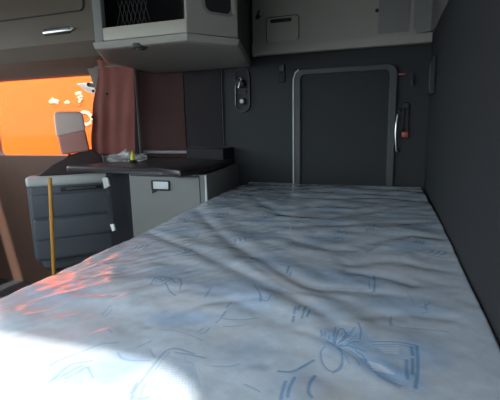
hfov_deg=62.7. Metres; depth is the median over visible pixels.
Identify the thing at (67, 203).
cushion
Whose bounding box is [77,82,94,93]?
mirror
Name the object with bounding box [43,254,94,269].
seat cushion
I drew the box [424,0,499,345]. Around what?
wall
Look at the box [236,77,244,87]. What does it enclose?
reading lamp
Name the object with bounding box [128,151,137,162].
squeeze bottle
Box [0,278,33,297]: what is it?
floor
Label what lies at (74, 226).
cushion
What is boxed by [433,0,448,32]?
trim
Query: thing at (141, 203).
base cabinet
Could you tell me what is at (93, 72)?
trim
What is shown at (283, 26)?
storage unit
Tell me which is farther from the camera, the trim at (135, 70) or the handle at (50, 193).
the trim at (135, 70)
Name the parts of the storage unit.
panel, panel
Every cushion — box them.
[30,189,107,218]
[33,213,110,240]
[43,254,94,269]
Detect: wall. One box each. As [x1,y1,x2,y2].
[103,0,432,191]
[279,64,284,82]
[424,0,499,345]
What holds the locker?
attached to the wall at (261, 137)
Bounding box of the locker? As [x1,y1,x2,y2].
[0,0,140,80]
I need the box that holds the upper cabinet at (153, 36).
[92,0,250,73]
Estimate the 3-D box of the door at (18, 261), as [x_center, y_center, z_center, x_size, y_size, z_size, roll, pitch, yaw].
[-1.661,-0.439,3.201,1.270,2.300,0.060,2,11,19]
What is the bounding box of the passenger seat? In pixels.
[25,111,111,273]
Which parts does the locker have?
locker door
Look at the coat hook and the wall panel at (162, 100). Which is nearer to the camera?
the coat hook
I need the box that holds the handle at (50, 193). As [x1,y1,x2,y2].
[48,178,55,274]
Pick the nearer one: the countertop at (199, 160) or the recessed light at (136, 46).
the recessed light at (136, 46)
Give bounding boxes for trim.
[87,68,97,89]
[134,69,142,156]
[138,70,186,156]
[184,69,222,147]
[221,69,224,146]
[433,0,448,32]
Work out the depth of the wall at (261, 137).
2.49 m
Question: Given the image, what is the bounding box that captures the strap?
[401,102,409,137]
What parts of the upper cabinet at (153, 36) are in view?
post, window trim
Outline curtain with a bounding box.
[91,59,134,154]
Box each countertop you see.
[66,147,233,177]
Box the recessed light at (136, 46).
[132,43,147,49]
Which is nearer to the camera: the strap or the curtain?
the strap
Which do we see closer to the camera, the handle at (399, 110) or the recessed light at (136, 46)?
the recessed light at (136, 46)
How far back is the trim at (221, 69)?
2.62 m
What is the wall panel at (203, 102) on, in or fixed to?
attached to the wall at (261, 137)
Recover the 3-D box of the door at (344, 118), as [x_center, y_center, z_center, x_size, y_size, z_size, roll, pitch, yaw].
[0.541,-0.339,2.410,0.588,0.856,0.028,2,11,19]
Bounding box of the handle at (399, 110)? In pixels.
[395,108,401,152]
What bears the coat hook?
attached to the wall at (261, 137)
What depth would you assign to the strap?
2.27 m
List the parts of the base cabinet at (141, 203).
knee panel, drawer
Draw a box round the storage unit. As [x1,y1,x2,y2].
[252,0,435,56]
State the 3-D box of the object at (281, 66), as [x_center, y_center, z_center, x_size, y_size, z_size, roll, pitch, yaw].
[0.191,-0.758,2.454,0.040,0.105,0.024,2,11,19]
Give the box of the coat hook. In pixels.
[411,74,414,86]
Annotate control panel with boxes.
[233,68,250,112]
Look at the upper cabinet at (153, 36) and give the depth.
1.83 m
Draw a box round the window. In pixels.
[0,76,94,154]
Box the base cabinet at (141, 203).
[106,163,238,246]
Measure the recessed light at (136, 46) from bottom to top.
0.021 m
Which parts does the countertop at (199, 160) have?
rail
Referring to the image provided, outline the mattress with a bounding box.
[0,182,499,399]
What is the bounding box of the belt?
[102,173,116,230]
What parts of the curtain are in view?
rail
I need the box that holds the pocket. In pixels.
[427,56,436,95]
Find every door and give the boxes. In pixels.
[0,74,103,281]
[293,64,397,185]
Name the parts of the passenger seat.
backrest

